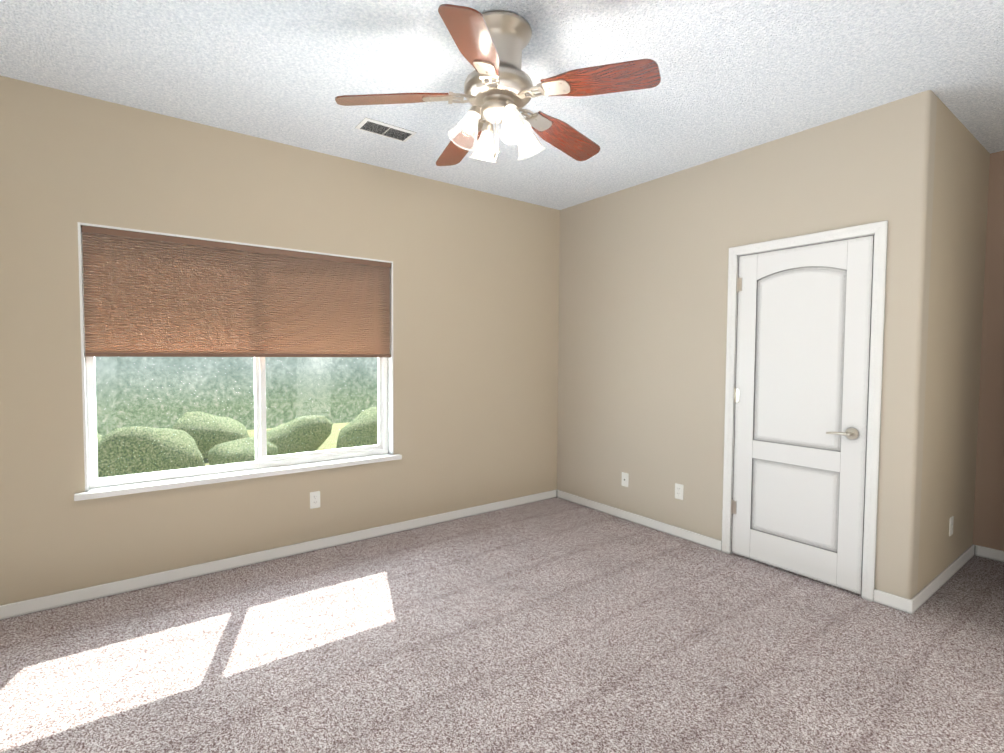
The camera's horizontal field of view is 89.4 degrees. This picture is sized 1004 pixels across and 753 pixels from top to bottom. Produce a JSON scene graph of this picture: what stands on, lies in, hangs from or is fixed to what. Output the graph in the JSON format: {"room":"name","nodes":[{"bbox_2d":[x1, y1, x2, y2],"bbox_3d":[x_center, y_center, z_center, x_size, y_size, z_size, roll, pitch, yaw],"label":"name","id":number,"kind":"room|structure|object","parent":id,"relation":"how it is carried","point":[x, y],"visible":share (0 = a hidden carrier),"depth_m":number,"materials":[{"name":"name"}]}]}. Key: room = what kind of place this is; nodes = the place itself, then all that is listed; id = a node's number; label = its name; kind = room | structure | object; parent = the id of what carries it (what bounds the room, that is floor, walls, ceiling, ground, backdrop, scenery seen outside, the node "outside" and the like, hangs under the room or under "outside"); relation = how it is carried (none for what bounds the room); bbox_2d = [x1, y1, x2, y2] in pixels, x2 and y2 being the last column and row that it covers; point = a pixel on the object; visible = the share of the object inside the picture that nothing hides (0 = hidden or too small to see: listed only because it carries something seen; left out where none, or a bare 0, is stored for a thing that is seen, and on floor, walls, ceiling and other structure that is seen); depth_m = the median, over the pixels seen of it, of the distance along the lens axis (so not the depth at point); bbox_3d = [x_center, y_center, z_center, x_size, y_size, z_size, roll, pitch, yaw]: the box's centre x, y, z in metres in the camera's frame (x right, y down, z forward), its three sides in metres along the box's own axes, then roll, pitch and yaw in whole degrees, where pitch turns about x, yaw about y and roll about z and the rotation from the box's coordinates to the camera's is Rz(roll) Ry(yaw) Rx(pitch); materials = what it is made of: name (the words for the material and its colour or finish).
{"room":"empty bedroom","nodes":[
{"label":"empty bedroom","id":0,"kind":"room"},
{"bbox_2d":[0,76,559,604],"bbox_3d":[-0.702,-0.176,4.019,6.010,2.740,0.150,-1,3,-37],"label":"wall","id":1,"kind":"structure","parent":0,"point":[476,306],"depth_m":3.25,"materials":[{"name":"beige paint"}]},
{"bbox_2d":[77,222,393,491],"bbox_3d":[-1.595,-0.119,3.352,1.820,1.460,0.150,-1,3,-37],"label":"sliding window","id":2,"kind":"structure","parent":1,"relation":"in","point":[263,459],"depth_m":3.35,"materials":[{"name":"white plastic"}]},
{"bbox_2d":[82,225,390,356],"bbox_3d":[-1.568,-0.480,3.305,1.788,0.707,0.054,-1,3,-37],"label":"window blind","id":3,"kind":"object","parent":2,"relation":"attached to","point":[149,295],"visible":1,"depth_m":3.17,"materials":[{"name":"fabric"}]},
{"bbox_2d":[74,453,401,500],"bbox_3d":[-1.563,0.630,3.334,1.910,0.034,0.130,-1,3,-37],"label":"window sill","id":4,"kind":"structure","parent":1,"relation":"attached to","point":[116,490],"depth_m":3.17,"materials":[{"name":"white wood"}]},
{"bbox_2d":[0,490,555,619],"bbox_3d":[-1.203,1.172,3.599,4.350,0.075,0.018,-1,3,-37],"label":"baseboard","id":5,"kind":"structure","parent":1,"relation":"attached to","point":[30,606],"depth_m":3.23,"materials":[{"name":"white wood"}]},
{"bbox_2d":[310,491,319,508],"bbox_3d":[-1.297,0.857,3.521,0.070,0.115,0.008,-1,3,-37],"label":"outlet","id":6,"kind":"object","parent":1,"relation":"attached to","point":[314,499],"visible":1,"depth_m":3.52,"materials":[{"name":"white plastic"}]},
{"bbox_2d":[0,497,1003,752],"bbox_3d":[0.519,1.317,2.438,6.010,0.100,4.250,-1,3,-37],"label":"floor","id":7,"kind":"structure","parent":0,"point":[556,625],"depth_m":2.30,"materials":[{"name":"carpet"}]},
{"bbox_2d":[0,0,1003,209],"bbox_3d":[0.535,-1.520,2.321,6.010,0.100,4.250,-1,3,-37],"label":"ceiling","id":8,"kind":"structure","parent":0,"point":[738,75],"depth_m":2.43,"materials":[{"name":"white paint"}]},
{"bbox_2d":[355,117,416,141],"bbox_3d":[-0.710,-1.505,3.108,0.330,0.010,0.170,-1,3,-37],"label":"ceiling vent","id":9,"kind":"object","parent":8,"relation":"in","point":[383,129],"visible":1,"depth_m":3.10,"materials":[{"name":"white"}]},
{"bbox_2d":[335,4,660,165],"bbox_3d":[0.000,-1.196,2.207,1.277,0.544,1.290,-1,3,-37],"label":"fan","id":10,"kind":"object","parent":8,"relation":"hanging from","point":[499,87],"visible":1,"depth_m":2.07,"materials":[{"name":"brown wood"}]},
{"bbox_2d":[557,90,936,599],"bbox_3d":[1.412,-0.155,3.791,0.120,2.740,2.750,-1,3,-37],"label":"wall","id":11,"kind":"structure","parent":0,"point":[643,283],"depth_m":3.64,"materials":[{"name":"beige paint"}]},
{"bbox_2d":[621,472,628,486],"bbox_3d":[1.024,0.861,4.233,0.012,0.115,0.070,-1,3,-37],"label":"electrical outlet","id":12,"kind":"object","parent":11,"relation":"attached to","point":[625,479],"visible":1,"depth_m":4.23,"materials":[{"name":"white plastic"}]},
{"bbox_2d":[556,489,721,550],"bbox_3d":[1.042,1.159,4.217,0.014,0.075,1.662,-1,3,-37],"label":"baseboard","id":13,"kind":"structure","parent":11,"relation":"attached to","point":[716,544],"depth_m":4.06,"materials":[{"name":"white wood"}]},
{"bbox_2d":[675,483,683,499],"bbox_3d":[1.334,0.868,3.823,0.008,0.115,0.070,-1,3,-37],"label":"electrical outlet","id":14,"kind":"object","parent":11,"relation":"attached to","point":[679,491],"visible":1,"depth_m":3.82,"materials":[{"name":"white plastic"}]},
{"bbox_2d":[731,235,873,594],"bbox_3d":[1.835,0.217,3.173,0.160,2.030,0.779,-1,3,-37],"label":"closet door","id":15,"kind":"structure","parent":11,"relation":"in","point":[801,391],"depth_m":3.12,"materials":[{"name":"white wood"}]},
{"bbox_2d":[721,221,887,601],"bbox_3d":[1.869,0.210,3.193,0.120,2.065,0.809,-1,3,-37],"label":"door frame","id":16,"kind":"structure","parent":11,"relation":"in","point":[736,356],"depth_m":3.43,"materials":[{"name":"white wood"}]},
{"bbox_2d":[917,97,989,593],"bbox_3d":[2.744,-0.120,3.147,1.240,2.740,0.120,-1,3,-37],"label":"wall","id":17,"kind":"structure","parent":0,"point":[959,229],"depth_m":3.03,"materials":[{"name":"beige paint"}]},
{"bbox_2d":[900,544,979,613],"bbox_3d":[2.719,1.214,3.115,1.374,0.075,0.038,-1,3,-37],"label":"baseboard","id":18,"kind":"structure","parent":17,"relation":"attached to","point":[909,606],"depth_m":2.97,"materials":[{"name":"white wood"}]},
{"bbox_2d":[949,516,953,535],"bbox_3d":[2.793,0.931,3.151,0.070,0.115,0.008,-1,3,-37],"label":"electrical outlet","id":19,"kind":"object","parent":17,"relation":"attached to","point":[951,520],"visible":1,"depth_m":3.14,"materials":[{"name":"white plastic"}]},
{"bbox_2d":[973,151,1003,550],"bbox_3d":[2.872,-0.160,4.135,0.150,2.740,3.950,-1,3,-37],"label":"wall","id":20,"kind":"structure","parent":0,"point":[988,527],"depth_m":3.42,"materials":[{"name":"beige paint"}]},
{"bbox_2d":[980,546,1003,561],"bbox_3d":[3.628,1.223,3.032,0.018,0.075,1.140,-1,3,-37],"label":"baseboard","id":21,"kind":"structure","parent":20,"relation":"attached to","point":[985,552],"depth_m":3.43,"materials":[{"name":"white wood"}]},
{"label":"outside","id":22,"kind":"structure","parent":0,"visible":0},
{"bbox_2d":[95,357,377,436],"bbox_3d":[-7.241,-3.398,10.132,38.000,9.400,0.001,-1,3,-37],"label":"hedge","id":23,"kind":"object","parent":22,"point":[153,409],"depth_m":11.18,"materials":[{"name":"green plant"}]},
{"bbox_2d":[203,422,348,474],"bbox_3d":[-8.509,1.017,16.980,60.000,0.100,29.850,-1,3,-37],"label":"ground","id":24,"kind":"structure","parent":22,"point":[327,445],"depth_m":10.50,"materials":[{"name":"beige"}]},
{"bbox_2d":[97,433,102,446],"bbox_3d":[-6.809,1.010,7.737,1.615,0.915,1.417,-1,3,-37],"label":"bush","id":25,"kind":"object","parent":24,"relation":"on","point":[98,437],"depth_m":7.86,"materials":[{"name":"green plant"}]},
{"bbox_2d":[89,426,204,488],"bbox_3d":[-4.836,1.032,6.913,1.319,0.800,1.242,-1,3,-37],"label":"bush","id":26,"kind":"object","parent":24,"relation":"on","point":[125,443],"depth_m":6.46,"materials":[{"name":"green plant"}]},
{"bbox_2d":[172,411,248,457],"bbox_3d":[-5.030,1.001,8.761,1.192,0.808,1.221,-1,3,-37],"label":"bush","id":27,"kind":"object","parent":24,"relation":"on","point":[193,432],"depth_m":8.40,"materials":[{"name":"green plant"}]},
{"bbox_2d":[208,437,277,472],"bbox_3d":[-3.704,1.196,7.323,0.943,0.597,1.089,-1,3,-37],"label":"bush","id":28,"kind":"object","parent":24,"relation":"on","point":[236,454],"depth_m":7.00,"materials":[{"name":"green plant"}]},
{"bbox_2d":[254,415,332,454],"bbox_3d":[-3.706,1.050,8.748,1.313,0.766,1.262,-1,3,-37],"label":"bush","id":29,"kind":"object","parent":24,"relation":"on","point":[278,431],"depth_m":8.43,"materials":[{"name":"green plant"}]},
{"bbox_2d":[336,407,377,457],"bbox_3d":[-2.161,0.925,8.638,1.320,0.902,1.080,-1,3,-37],"label":"bush","id":30,"kind":"object","parent":24,"relation":"on","point":[354,429],"depth_m":8.24,"materials":[{"name":"green plant"}]}
]}

